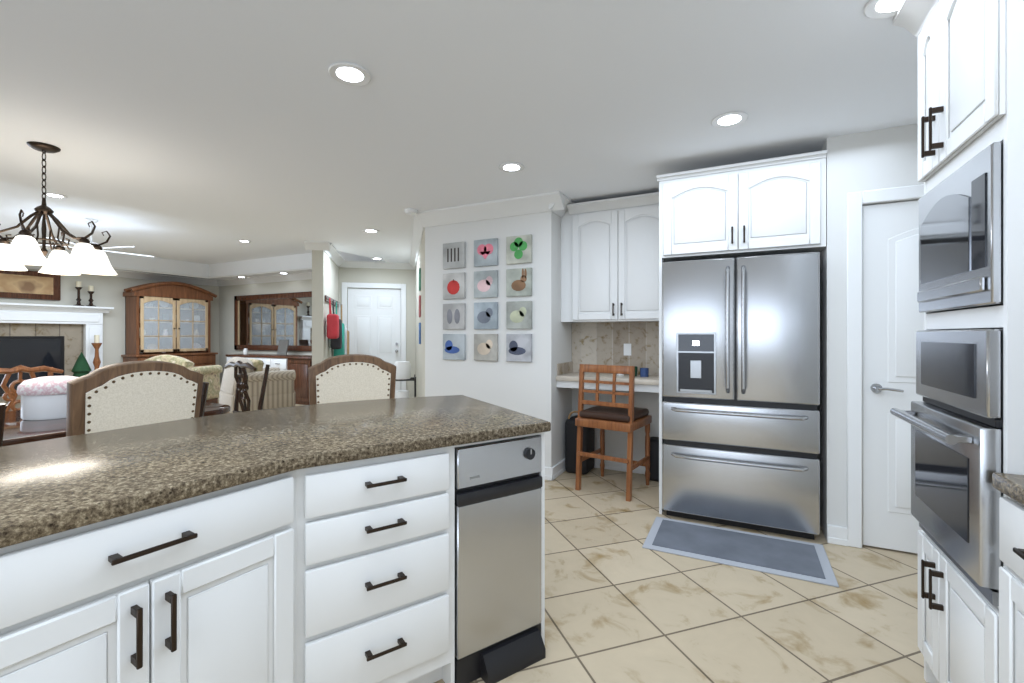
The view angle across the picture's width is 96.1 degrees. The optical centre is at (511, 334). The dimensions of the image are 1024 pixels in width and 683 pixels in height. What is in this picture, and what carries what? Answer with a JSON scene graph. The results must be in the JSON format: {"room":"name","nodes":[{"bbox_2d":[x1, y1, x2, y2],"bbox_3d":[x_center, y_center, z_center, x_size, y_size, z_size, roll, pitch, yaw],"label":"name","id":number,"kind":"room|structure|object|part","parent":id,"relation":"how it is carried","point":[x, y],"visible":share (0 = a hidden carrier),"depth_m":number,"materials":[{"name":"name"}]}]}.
{"room":"kitchen","nodes":[
{"label":"kitchen","id":0,"kind":"room"},
{"bbox_2d":[0,269,218,366],"bbox_3d":[-8.748,0.030,6.099,0.100,2.480,9.510,0,0,27],"label":"wall","id":1,"kind":"structure","parent":0,"point":[108,291],"depth_m":8.55,"materials":[{"name":"beige paint"}]},
{"bbox_2d":[0,270,60,300],"bbox_3d":[-8.002,-0.825,7.409,0.055,0.470,1.100,0,0,27],"label":"framed painting","id":2,"kind":"object","parent":1,"relation":"attached to","point":[29,284],"visible":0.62,"depth_m":7.54,"materials":[{"name":"brown wood"}]},
{"bbox_2d":[219,279,311,386],"bbox_3d":[-4.545,0.030,9.373,4.700,2.480,0.100,0,0,27],"label":"wall","id":3,"kind":"structure","parent":0,"point":[227,294],"depth_m":10.10,"materials":[{"name":"beige paint"}]},
{"bbox_2d":[234,291,311,350],"bbox_3d":[-4.706,-0.265,9.365,2.980,1.170,0.048,0,0,27],"label":"framed mirror","id":4,"kind":"object","parent":3,"relation":"attached to","point":[265,321],"visible":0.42,"depth_m":9.47,"materials":[{"name":"brown wood"}]},
{"bbox_2d":[312,250,338,365],"bbox_3d":[-2.740,0.030,6.829,0.140,2.480,1.640,0,0,-13],"label":"wall","id":5,"kind":"structure","parent":0,"point":[325,274],"depth_m":6.04,"materials":[{"name":"beige paint"}]},
{"bbox_2d":[24,191,572,285],"bbox_3d":[-4.606,-1.147,4.058,9.136,0.125,9.553,0,0,27],"label":"crown molding","id":6,"kind":"structure","parent":5,"relation":"attached to","point":[556,202],"depth_m":4.61,"materials":[{"name":"white"}]},
{"bbox_2d":[324,295,348,356],"bbox_3d":[-2.577,0.060,6.817,0.169,1.180,1.460,0,0,-13],"label":"coat rack","id":7,"kind":"object","parent":5,"relation":"attached to","point":[337,333],"visible":0.81,"depth_m":6.44,"materials":[{"name":"red fabric"}]},
{"bbox_2d":[339,267,414,397],"bbox_3d":[-2.273,0.030,7.733,1.470,2.480,0.100,0,0,-13],"label":"wall","id":8,"kind":"structure","parent":0,"point":[374,275],"depth_m":7.78,"materials":[{"name":"beige paint"}]},
{"bbox_2d":[342,282,405,389],"bbox_3d":[-2.293,0.203,7.668,1.030,2.135,0.018,0,0,-13],"label":"door frame","id":9,"kind":"structure","parent":8,"relation":"attached to","point":[346,285],"depth_m":7.73,"materials":[{"name":"white wood"}]},
{"bbox_2d":[348,288,400,397],"bbox_3d":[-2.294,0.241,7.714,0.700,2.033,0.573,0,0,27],"label":"hall door","id":10,"kind":"structure","parent":8,"relation":"in","point":[374,322],"depth_m":7.71,"materials":[{"name":"white wood"}]},
{"bbox_2d":[415,228,424,396],"bbox_3d":[-1.224,0.030,6.296,0.100,2.480,3.384,0,0,-13],"label":"wall","id":11,"kind":"structure","parent":0,"point":[420,367],"depth_m":5.74,"materials":[{"name":"beige paint"}]},
{"bbox_2d":[419,268,420,290],"bbox_3d":[-1.134,-0.680,5.657,0.024,0.260,0.180,0,0,-13],"label":"picture","id":12,"kind":"object","parent":11,"relation":"attached to","point":[419,268],"depth_m":5.57},
{"bbox_2d":[419,295,420,316],"bbox_3d":[-1.134,-0.350,5.657,0.024,0.260,0.180,0,0,-13],"label":"picture","id":13,"kind":"object","parent":11,"relation":"attached to","point":[419,305],"depth_m":5.57},
{"bbox_2d":[419,323,420,343],"bbox_3d":[-1.134,-0.020,5.657,0.024,0.260,0.180,0,0,-13],"label":"picture","id":14,"kind":"object","parent":11,"relation":"attached to","point":[419,323],"depth_m":5.57},
{"bbox_2d":[0,0,917,279],"bbox_3d":[-3.302,-1.345,3.574,12.300,0.330,10.050,0,0,27],"label":"ceiling","id":15,"kind":"structure","parent":0,"point":[194,138],"depth_m":2.44,"materials":[{"name":"white paint"}]},
{"bbox_2d":[46,193,67,198],"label":"recessed light","id":16,"kind":"object","parent":15,"relation":"in","point":[54,195],"depth_m":4.86,"materials":[{"name":"white glass"}]},
{"bbox_2d":[0,141,117,275],"bbox_3d":[-3.000,-0.817,2.948,0.696,0.784,0.743,0,0,27],"label":"pendant chandelier","id":17,"kind":"object","parent":15,"relation":"hanging from","point":[85,256],"visible":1,"depth_m":2.94,"materials":[{"name":"white glass"}]},
{"bbox_2d":[38,218,153,256],"bbox_3d":[-5.365,-1.200,5.921,1.279,0.559,1.263,0,0,27],"label":"ceiling fan","id":18,"kind":"object","parent":15,"relation":"hanging from","point":[72,245],"visible":0.44,"depth_m":5.82,"materials":[{"name":"white"}]},
{"bbox_2d":[328,62,370,85],"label":"recessed light","id":19,"kind":"object","parent":15,"relation":"in","point":[349,73],"depth_m":2.12,"materials":[{"name":"white"}]},
{"bbox_2d":[404,208,417,214],"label":"recessed light","id":20,"kind":"object","parent":15,"relation":"in","point":[410,211],"depth_m":4.42,"materials":[{"name":"white"}]},
{"bbox_2d":[498,162,524,172],"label":"recessed light","id":21,"kind":"object","parent":15,"relation":"in","point":[511,167],"depth_m":3.30,"materials":[{"name":"white"}]},
{"bbox_2d":[711,111,747,127],"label":"recessed light","id":22,"kind":"object","parent":15,"relation":"in","point":[729,119],"depth_m":2.57,"materials":[{"name":"white glass"}]},
{"bbox_2d":[863,0,902,18],"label":"recessed light","id":23,"kind":"object","parent":15,"relation":"in","point":[875,9],"depth_m":1.69,"materials":[{"name":"white"}]},
{"bbox_2d":[425,211,571,467],"bbox_3d":[-0.150,0.030,4.567,1.365,2.480,0.580,0,0,27],"label":"wall","id":24,"kind":"structure","parent":0,"point":[532,389],"depth_m":4.26,"materials":[{"name":"white paint"}]},
{"bbox_3d":[-0.249,-0.328,4.308,0.950,1.135,0.029,0,0,27],"label":"art canvases","id":25,"kind":"part","parent":24,"relation":"part of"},
{"bbox_2d":[545,466,554,480],"bbox_3d":[-0.270,1.215,4.325,1.402,0.110,0.020,0,0,27],"label":"baseboard","id":26,"kind":"structure","parent":24,"relation":"attached to","point":[549,472],"depth_m":4.02,"materials":[{"name":"white wood"}]},
{"bbox_2d":[554,459,565,478],"bbox_3d":[0.468,1.215,4.254,0.020,0.110,0.510,0,0,27],"label":"baseboard","id":27,"kind":"structure","parent":24,"relation":"attached to","point":[559,468],"depth_m":4.17,"materials":[{"name":"white wood"}]},
{"bbox_2d":[218,398,928,682],"bbox_3d":[-3.302,1.300,3.574,12.300,0.060,10.050,0,0,27],"label":"floor","id":28,"kind":"structure","parent":0,"point":[622,605],"depth_m":2.12,"materials":[{"name":"tile"}]},
{"bbox_2d":[0,403,6,446],"bbox_3d":[-2.342,0.753,1.776,0.550,1.042,0.526,0,0,37],"label":"dining chair","id":29,"kind":"object","parent":28,"relation":"on","point":[3,406],"visible":0.87,"depth_m":1.80,"materials":[{"name":"brown wood"}]},
{"bbox_2d":[0,365,63,411],"bbox_3d":[-3.727,0.753,3.534,0.550,1.042,0.526,0,0,27],"label":"dining chair","id":30,"kind":"object","parent":28,"relation":"on","point":[11,393],"visible":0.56,"depth_m":3.57,"materials":[{"name":"brown wood"}]},
{"bbox_2d":[0,302,113,410],"bbox_3d":[-7.827,0.383,7.321,0.450,1.775,2.440,0,0,27],"label":"fireplace mantel","id":31,"kind":"object","parent":28,"relation":"on","point":[61,337],"visible":0.56,"depth_m":7.71,"materials":[{"name":"wood"}]},
{"bbox_2d":[73,281,83,305],"bbox_3d":[-7.581,-0.721,8.048,0.138,0.430,0.138,0,0,11],"label":"candlestick","id":32,"kind":"object","parent":31,"relation":"on","point":[79,287],"depth_m":8.03,"materials":[{"name":"brown wood"}]},
{"bbox_2d":[71,352,91,376],"bbox_3d":[-7.173,0.774,7.666,0.400,0.992,0.380,0,0,27],"label":"pine tree","id":33,"kind":"object","parent":31,"relation":"on","point":[81,367],"visible":0.42,"depth_m":7.61,"materials":[{"name":"green wood"}]},
{"bbox_2d":[87,286,95,306],"bbox_3d":[-7.505,-0.691,8.201,0.138,0.370,0.138,0,0,11],"label":"candlestick","id":34,"kind":"object","parent":31,"relation":"on","point":[90,288],"depth_m":8.18,"materials":[{"name":"brown wood"}]},
{"bbox_2d":[91,335,101,369],"bbox_3d":[-7.335,0.635,8.127,0.190,1.270,0.185,0,0,27],"label":"candlestick","id":35,"kind":"object","parent":31,"relation":"on","point":[96,344],"visible":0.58,"depth_m":8.10,"materials":[{"name":"brown wood"}]},
{"bbox_2d":[2,402,229,445],"bbox_3d":[-2.955,0.890,2.591,1.200,0.759,2.200,0,0,27],"label":"dining table","id":36,"kind":"object","parent":28,"relation":"on","point":[18,429],"visible":0.12,"depth_m":2.54,"materials":[{"name":"brown wood"}]},
{"bbox_2d":[16,376,77,419],"bbox_3d":[-2.865,0.383,2.881,0.326,0.252,0.326,0,0,27],"label":"ottoman","id":37,"kind":"object","parent":36,"relation":"on","point":[44,398],"visible":0.62,"depth_m":2.76,"materials":[{"name":"white fabric"}]},
{"bbox_2d":[66,361,203,436],"bbox_3d":[-1.546,0.693,2.011,0.461,1.154,0.500,0,0,27],"label":"bar chair","id":38,"kind":"object","parent":28,"relation":"on","point":[122,395],"visible":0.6,"depth_m":2.00,"materials":[{"name":"beige fabric"}]},
{"bbox_2d":[121,281,217,366],"bbox_3d":[-6.815,0.105,9.231,0.545,2.330,1.547,0,0,27],"label":"china hutch","id":39,"kind":"object","parent":28,"relation":"on","point":[168,318],"visible":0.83,"depth_m":9.14,"materials":[{"name":"brown wood"}]},
{"bbox_2d":[144,355,222,402],"bbox_3d":[-5.911,0.803,8.210,0.946,0.933,0.920,0,0,7],"label":"floral armchair","id":40,"kind":"object","parent":28,"relation":"on","point":[211,374],"visible":0.21,"depth_m":8.25,"materials":[{"name":"beige fabric"}]},
{"bbox_2d":[199,382,208,416],"bbox_3d":[-2.062,0.753,2.475,0.620,1.042,0.590,0,0,27],"label":"dining chair","id":41,"kind":"object","parent":28,"relation":"on","point":[205,385],"depth_m":2.61,"materials":[{"name":"brown wood"}]},
{"bbox_2d":[224,361,269,412],"bbox_3d":[-2.555,0.753,4.103,0.526,1.042,0.550,0,0,32],"label":"chair","id":42,"kind":"object","parent":28,"relation":"on","point":[242,387],"visible":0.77,"depth_m":4.20,"materials":[{"name":"brown wood"}]},
{"bbox_2d":[225,354,272,360],"bbox_3d":[-5.243,0.853,9.358,0.964,0.835,0.539,0,0,27],"label":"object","id":43,"kind":"structure","parent":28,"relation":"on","point":[249,356],"depth_m":9.08,"materials":[{"name":"white"}]},
{"bbox_2d":[219,357,295,413],"bbox_3d":[-4.048,0.803,7.337,0.920,0.933,0.916,0,0,-43],"label":"striped armchair","id":44,"kind":"object","parent":28,"relation":"on","point":[279,392],"visible":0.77,"depth_m":7.08,"materials":[{"name":"beige fabric"}]},
{"bbox_2d":[257,354,296,369],"bbox_3d":[-4.460,0.853,8.967,1.042,0.835,0.539,0,0,27],"label":"base cabinet","id":45,"kind":"object","parent":28,"relation":"on","point":[281,361],"depth_m":8.64,"materials":[{"name":"white wood"}]},
{"bbox_2d":[243,340,288,354],"bbox_3d":[-4.930,0.243,9.184,1.280,0.300,0.120,0,0,27],"label":"countertop items","id":46,"kind":"object","parent":45,"relation":"on","point":[283,347],"visible":1,"depth_m":8.97,"materials":[{"name":"white ceramic"}]},
{"bbox_2d":[289,358,311,404],"bbox_3d":[-3.802,0.853,8.639,0.714,0.835,0.539,0,0,27],"label":"base cabinet","id":47,"kind":"object","parent":28,"relation":"on","point":[300,365],"depth_m":8.35,"materials":[{"name":"brown wood"}]},
{"bbox_2d":[68,435,544,682],"bbox_3d":[-1.339,0.831,0.491,1.394,0.878,4.388,0,0,27],"label":"kitchen island","id":48,"kind":"object","parent":28,"relation":"on","point":[377,605],"depth_m":1.41,"materials":[{"name":"wood"}]},
{"bbox_2d":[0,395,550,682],"bbox_3d":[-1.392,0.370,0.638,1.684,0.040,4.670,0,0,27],"label":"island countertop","id":49,"kind":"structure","parent":48,"relation":"on","point":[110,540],"depth_m":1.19,"materials":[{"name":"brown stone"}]},
{"bbox_2d":[455,435,545,682],"bbox_3d":[-0.187,0.839,1.972,0.383,0.862,0.630,0,0,-34],"label":"trash compactor","id":50,"kind":"object","parent":48,"relation":"in","point":[498,486],"visible":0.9,"depth_m":1.73,"materials":[{"name":"silver metal"}]},
{"bbox_2d":[308,354,395,404],"bbox_3d":[-0.898,0.694,2.656,0.500,1.153,0.461,0,0,-25],"label":"bar chair","id":51,"kind":"object","parent":28,"relation":"on","point":[349,377],"visible":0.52,"depth_m":2.73,"materials":[{"name":"beige fabric"}]},
{"bbox_2d":[396,374,415,396],"bbox_3d":[-1.313,0.880,5.511,0.314,0.780,0.354,0,0,-13],"label":"wire stand","id":52,"kind":"object","parent":28,"relation":"on","point":[413,379],"visible":0.17,"depth_m":5.46,"materials":[{"name":"black metal"}]},
{"bbox_2d":[394,361,410,378],"bbox_3d":[-1.313,0.419,5.511,0.196,0.209,0.196,0,0,20],"label":"canister","id":53,"kind":"object","parent":52,"relation":"on","point":[403,369],"depth_m":5.43,"materials":[{"name":"white ceramic"}]},
{"bbox_2d":[396,390,408,397],"bbox_3d":[-1.308,0.768,5.492,0.160,0.194,0.156,0,0,0],"label":"canister","id":54,"kind":"object","parent":52,"relation":"on","point":[401,393],"depth_m":5.43,"materials":[{"name":"white ceramic"}]},
{"bbox_2d":[565,411,594,474],"bbox_3d":[0.637,0.981,4.303,0.220,0.579,0.270,0,0,27],"label":"bag","id":55,"kind":"object","parent":28,"relation":"on","point":[588,446],"visible":0.62,"depth_m":4.20,"materials":[{"name":"black fabric"}]},
{"bbox_2d":[575,364,651,501],"bbox_3d":[0.851,0.756,3.836,0.472,1.030,0.495,0,0,35],"label":"counter stool","id":56,"kind":"object","parent":28,"relation":"on","point":[629,417],"visible":1,"depth_m":3.70,"materials":[{"name":"brown wood"}]},
{"bbox_2d":[649,437,658,480],"bbox_3d":[1.274,1.090,4.052,0.165,0.360,0.190,0,0,27],"label":"trash can","id":57,"kind":"object","parent":28,"relation":"on","point":[654,459],"visible":0.33,"depth_m":3.97,"materials":[{"name":"black plastic"}]},
{"bbox_2d":[642,517,838,586],"bbox_3d":[1.324,1.264,2.756,0.970,0.011,0.515,0,0,27],"label":"rug","id":58,"kind":"object","parent":28,"relation":"on","point":[797,559],"visible":0.98,"depth_m":2.70,"materials":[{"name":"grey fabric"}]},
{"bbox_2d":[662,252,819,539],"bbox_3d":[1.649,0.382,3.383,0.919,1.776,1.032,0,0,27],"label":"refrigerator","id":59,"kind":"object","parent":28,"relation":"on","point":[741,388],"visible":1,"depth_m":2.96,"materials":[{"name":"silver metal"}]},
{"bbox_2d":[893,0,1023,682],"bbox_3d":[1.707,0.031,1.278,0.875,2.478,0.656,0,0,27],"label":"tall cabinet","id":60,"kind":"object","parent":28,"relation":"on","point":[970,79],"visible":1,"depth_m":1.31,"materials":[{"name":"white wood"}]},
{"bbox_2d":[890,329,1002,605],"bbox_3d":[1.589,0.344,1.337,0.659,0.719,0.552,0,0,27],"label":"wall oven","id":61,"kind":"object","parent":60,"relation":"in","point":[954,418],"visible":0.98,"depth_m":1.32,"materials":[{"name":"silver metal"}]},
{"bbox_2d":[917,141,1002,312],"bbox_3d":[1.578,-0.292,1.343,0.484,0.420,0.552,0,0,27],"label":"built-in microwave","id":62,"kind":"object","parent":60,"relation":"in","point":[960,238],"visible":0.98,"depth_m":1.33,"materials":[{"name":"silver metal"}]},
{"bbox_2d":[992,472,1023,682],"bbox_3d":[0.916,0.810,-0.341,0.846,0.920,3.000,0,0,27],"label":"base cabinet","id":63,"kind":"object","parent":28,"relation":"on","point":[1011,588],"depth_m":1.12,"materials":[{"name":"white wood"}]},
{"bbox_2d":[572,322,658,460],"bbox_3d":[1.476,0.030,4.136,2.170,2.480,0.100,0,0,27],"label":"wall","id":64,"kind":"structure","parent":0,"point":[615,443],"depth_m":4.29,"materials":[{"name":"white paint"}]},
{"bbox_2d":[556,322,658,392],"bbox_3d":[0.921,0.175,4.105,0.963,0.590,0.449,0,0,27],"label":"desk","id":65,"kind":"object","parent":64,"relation":"attached to","point":[619,343],"visible":0.62,"depth_m":4.25,"materials":[{"name":"stone"}]},
{"bbox_2d":[617,366,648,376],"bbox_3d":[1.067,0.322,4.090,0.296,0.085,0.089,0,0,38],"label":"mugs","id":66,"kind":"object","parent":65,"relation":"on","point":[644,372],"visible":0.48,"depth_m":4.00,"materials":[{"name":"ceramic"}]},
{"bbox_2d":[561,192,658,322],"bbox_3d":[0.931,-0.645,4.124,0.962,1.050,0.403,0,0,27],"label":"upper cabinet","id":67,"kind":"object","parent":64,"relation":"attached to","point":[610,260],"visible":0.92,"depth_m":3.99,"materials":[{"name":"white wood"}]},
{"bbox_2d":[594,458,645,473],"bbox_3d":[0.998,1.215,4.308,0.920,0.110,0.020,0,0,27],"label":"baseboard","id":68,"kind":"structure","parent":64,"relation":"attached to","point":[610,465],"depth_m":4.31,"materials":[{"name":"white wood"}]},
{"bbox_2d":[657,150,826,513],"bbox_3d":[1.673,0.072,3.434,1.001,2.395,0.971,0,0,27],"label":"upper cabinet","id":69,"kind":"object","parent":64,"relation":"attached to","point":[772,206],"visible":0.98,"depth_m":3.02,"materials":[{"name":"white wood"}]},
{"bbox_2d":[817,252,820,525],"bbox_3d":[2.206,0.030,3.269,0.090,2.480,0.800,0,0,27],"label":"wall","id":70,"kind":"structure","parent":0,"point":[818,406],"depth_m":3.05,"materials":[{"name":"white paint"}]},
{"bbox_2d":[821,123,923,540],"bbox_3d":[2.416,0.030,2.639,1.030,2.480,0.100,0,0,27],"label":"wall","id":71,"kind":"structure","parent":0,"point":[874,160],"depth_m":2.79,"materials":[{"name":"white paint"}]},
{"bbox_2d":[847,184,923,547],"bbox_3d":[2.380,0.207,2.591,0.810,2.125,0.018,0,0,27],"label":"door frame","id":72,"kind":"structure","parent":71,"relation":"attached to","point":[856,201],"depth_m":2.75,"materials":[{"name":"white wood"}]},
{"bbox_2d":[862,200,923,553],"bbox_3d":[2.387,0.241,2.605,0.648,2.033,0.098,0,0,27],"label":"pantry door","id":73,"kind":"structure","parent":71,"relation":"in","point":[892,320],"depth_m":2.70,"materials":[{"name":"white wood"}]}
]}

